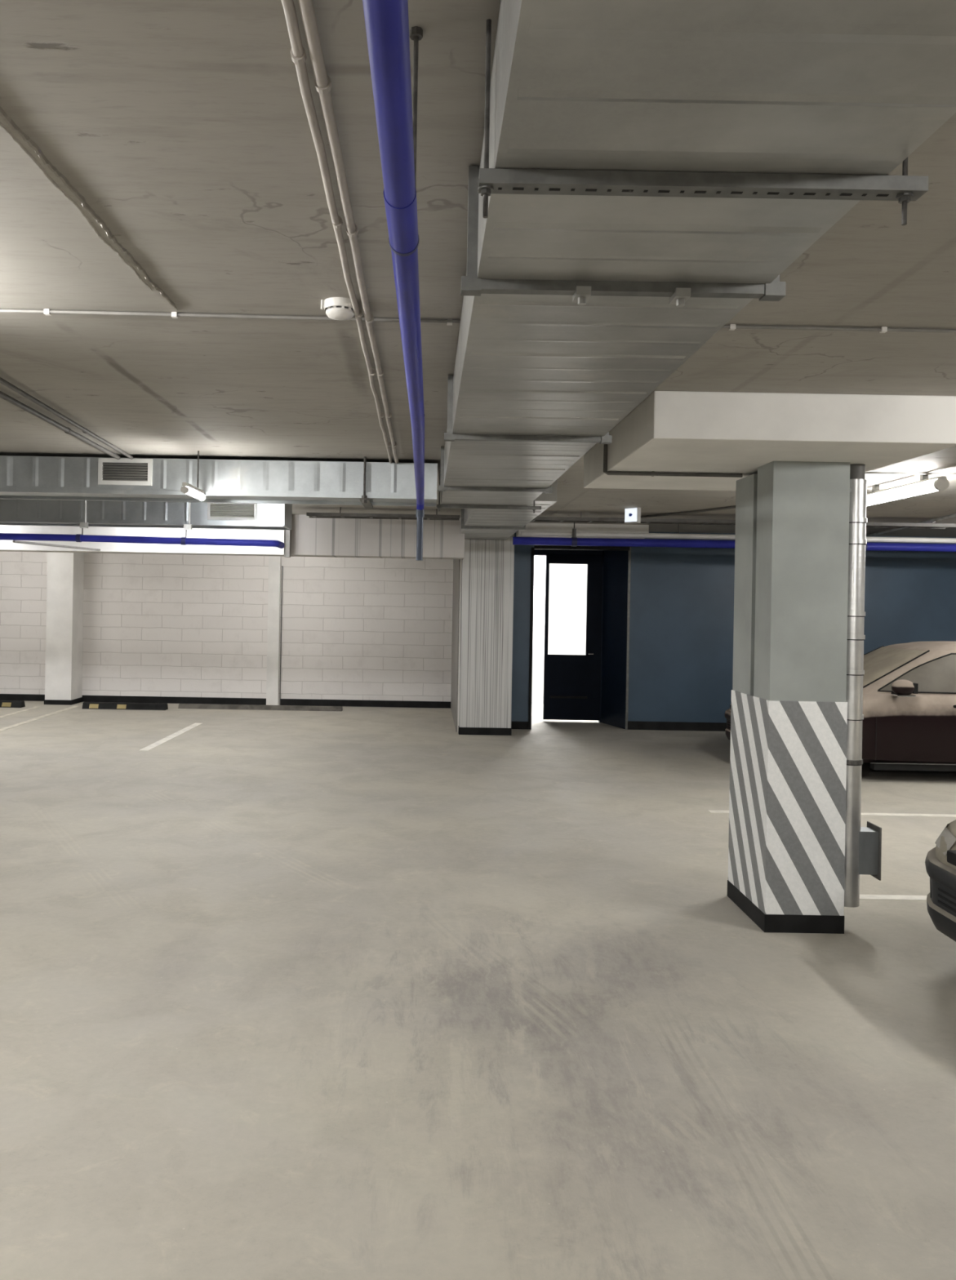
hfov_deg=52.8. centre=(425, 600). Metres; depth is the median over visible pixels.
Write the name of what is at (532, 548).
trim
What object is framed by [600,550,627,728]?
wall
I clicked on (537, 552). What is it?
door frame
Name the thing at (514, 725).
baseboard
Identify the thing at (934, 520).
conduit
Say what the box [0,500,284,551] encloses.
pipe
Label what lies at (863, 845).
pipe
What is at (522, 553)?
wall
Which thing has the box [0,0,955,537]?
ceiling
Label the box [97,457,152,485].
grille
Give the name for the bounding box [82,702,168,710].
wheel stop
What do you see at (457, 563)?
wall
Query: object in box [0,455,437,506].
ventilation duct
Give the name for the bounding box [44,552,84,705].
column
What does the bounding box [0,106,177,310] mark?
conduit
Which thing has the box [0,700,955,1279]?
floor
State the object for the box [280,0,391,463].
conduit
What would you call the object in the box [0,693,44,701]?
baseboard
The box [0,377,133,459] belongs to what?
conduit
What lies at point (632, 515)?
exit sign
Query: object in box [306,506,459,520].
cable tray
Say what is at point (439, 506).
hanger
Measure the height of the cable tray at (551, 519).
0.095 m
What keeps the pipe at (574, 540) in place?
hanging from the ceiling
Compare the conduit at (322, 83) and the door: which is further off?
the door
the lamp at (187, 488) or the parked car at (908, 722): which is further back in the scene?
the parked car at (908, 722)
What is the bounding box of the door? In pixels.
[542,554,602,720]
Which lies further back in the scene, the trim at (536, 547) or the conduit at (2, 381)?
the trim at (536, 547)
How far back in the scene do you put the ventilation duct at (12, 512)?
9.10 m
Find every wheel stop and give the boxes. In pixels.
[0,700,25,707]
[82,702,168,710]
[177,703,342,711]
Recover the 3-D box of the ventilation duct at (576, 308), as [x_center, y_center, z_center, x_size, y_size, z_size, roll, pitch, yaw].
[0.431,-0.791,2.625,0.703,0.293,9.250,1,0,0]
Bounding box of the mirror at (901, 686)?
[891,679,914,694]
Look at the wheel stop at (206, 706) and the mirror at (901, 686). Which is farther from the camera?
the wheel stop at (206, 706)
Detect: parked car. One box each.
[724,640,955,771]
[924,819,955,941]
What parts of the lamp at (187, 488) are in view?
hanger rod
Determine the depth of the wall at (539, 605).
15.60 m
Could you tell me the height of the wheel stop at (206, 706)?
0.063 m
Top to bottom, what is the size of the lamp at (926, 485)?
0.150 m
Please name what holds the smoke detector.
attached to the ceiling
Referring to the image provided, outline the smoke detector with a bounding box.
[320,297,354,319]
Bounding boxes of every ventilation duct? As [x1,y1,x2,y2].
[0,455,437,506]
[0,498,292,529]
[438,0,955,506]
[460,479,557,539]
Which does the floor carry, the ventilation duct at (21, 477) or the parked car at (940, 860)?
the parked car at (940, 860)
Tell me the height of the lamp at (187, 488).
0.314 m
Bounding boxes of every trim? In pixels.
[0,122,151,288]
[284,529,291,557]
[515,522,648,538]
[528,547,534,729]
[533,545,630,551]
[625,546,631,729]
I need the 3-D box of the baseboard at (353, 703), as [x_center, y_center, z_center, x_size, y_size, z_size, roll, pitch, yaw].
[-0.913,1.584,14.742,2.630,0.100,0.015,1,0,0]
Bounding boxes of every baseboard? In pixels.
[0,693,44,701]
[81,695,266,705]
[280,698,450,708]
[511,721,528,728]
[627,720,726,731]
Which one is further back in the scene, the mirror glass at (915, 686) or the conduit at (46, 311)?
the mirror glass at (915, 686)
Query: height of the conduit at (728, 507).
0.024 m
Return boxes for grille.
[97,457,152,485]
[207,502,257,520]
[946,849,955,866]
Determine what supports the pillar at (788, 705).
on the floor
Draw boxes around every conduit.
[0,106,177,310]
[0,308,955,333]
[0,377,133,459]
[0,391,119,459]
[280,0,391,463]
[297,0,398,463]
[603,444,742,477]
[640,505,735,518]
[865,471,955,475]
[865,513,955,537]
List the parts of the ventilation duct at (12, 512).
frame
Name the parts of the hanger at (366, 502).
rod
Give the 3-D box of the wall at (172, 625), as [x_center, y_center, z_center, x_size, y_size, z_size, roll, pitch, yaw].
[-4.391,0.273,14.875,9.630,2.600,0.250,1,0,0]
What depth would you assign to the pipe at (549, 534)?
11.04 m
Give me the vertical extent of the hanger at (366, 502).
0.310 m
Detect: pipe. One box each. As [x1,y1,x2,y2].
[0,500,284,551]
[362,0,424,560]
[512,522,955,551]
[520,524,955,543]
[844,463,881,907]
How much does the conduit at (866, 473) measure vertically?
0.016 m
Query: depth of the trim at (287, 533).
10.80 m
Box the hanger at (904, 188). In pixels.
[477,18,928,225]
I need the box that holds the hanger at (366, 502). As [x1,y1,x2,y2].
[359,456,373,508]
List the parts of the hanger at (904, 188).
threaded rod, threaded rod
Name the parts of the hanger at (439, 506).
threaded rod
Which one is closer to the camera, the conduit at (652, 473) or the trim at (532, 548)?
the conduit at (652, 473)
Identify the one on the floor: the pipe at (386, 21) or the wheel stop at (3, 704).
the wheel stop at (3, 704)
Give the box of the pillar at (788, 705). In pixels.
[727,461,849,933]
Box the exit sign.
[624,506,640,524]
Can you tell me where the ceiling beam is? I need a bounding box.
[583,391,955,490]
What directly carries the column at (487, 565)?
on the floor
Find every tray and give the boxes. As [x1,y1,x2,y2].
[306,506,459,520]
[530,511,955,528]
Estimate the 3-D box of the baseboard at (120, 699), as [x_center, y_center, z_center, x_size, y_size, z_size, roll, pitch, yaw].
[-3.855,1.533,14.742,2.835,0.100,0.015,1,0,0]
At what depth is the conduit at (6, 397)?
5.16 m
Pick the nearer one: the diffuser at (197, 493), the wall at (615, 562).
the diffuser at (197, 493)
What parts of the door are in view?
glass panel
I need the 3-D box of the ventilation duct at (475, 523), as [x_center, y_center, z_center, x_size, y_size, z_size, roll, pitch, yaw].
[0.695,-0.828,9.550,0.660,0.200,4.600,1,0,0]
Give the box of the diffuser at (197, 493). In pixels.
[186,488,204,500]
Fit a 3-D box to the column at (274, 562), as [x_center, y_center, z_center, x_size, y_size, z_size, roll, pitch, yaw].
[-2.311,0.310,14.715,0.210,2.600,0.070,1,0,0]
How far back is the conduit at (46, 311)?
3.22 m
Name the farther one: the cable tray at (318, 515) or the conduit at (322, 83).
the cable tray at (318, 515)
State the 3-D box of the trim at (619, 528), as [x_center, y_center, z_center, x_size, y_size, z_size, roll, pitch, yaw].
[1.895,-0.842,11.650,1.560,0.150,0.300,1,0,0]
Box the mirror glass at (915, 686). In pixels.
[912,682,918,693]
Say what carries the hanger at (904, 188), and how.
hanging from the ceiling
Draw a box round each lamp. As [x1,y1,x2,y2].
[180,450,206,501]
[866,475,949,506]
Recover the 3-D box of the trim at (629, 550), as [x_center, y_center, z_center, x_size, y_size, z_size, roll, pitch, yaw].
[2.662,0.487,12.615,0.030,2.420,0.030,1,0,0]
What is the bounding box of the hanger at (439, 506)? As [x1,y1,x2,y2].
[436,470,541,513]
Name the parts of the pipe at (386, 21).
hanger rod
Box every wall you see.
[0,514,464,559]
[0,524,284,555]
[0,551,453,705]
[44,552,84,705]
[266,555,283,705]
[450,559,462,733]
[511,532,534,721]
[531,555,546,703]
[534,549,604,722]
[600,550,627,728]
[627,532,955,722]
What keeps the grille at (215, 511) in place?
attached to the ventilation duct at (12, 512)
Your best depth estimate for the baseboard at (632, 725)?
12.60 m
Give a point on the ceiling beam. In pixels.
(669, 431)
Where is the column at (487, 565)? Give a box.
[457,533,514,735]
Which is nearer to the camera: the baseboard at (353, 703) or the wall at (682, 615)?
the wall at (682, 615)

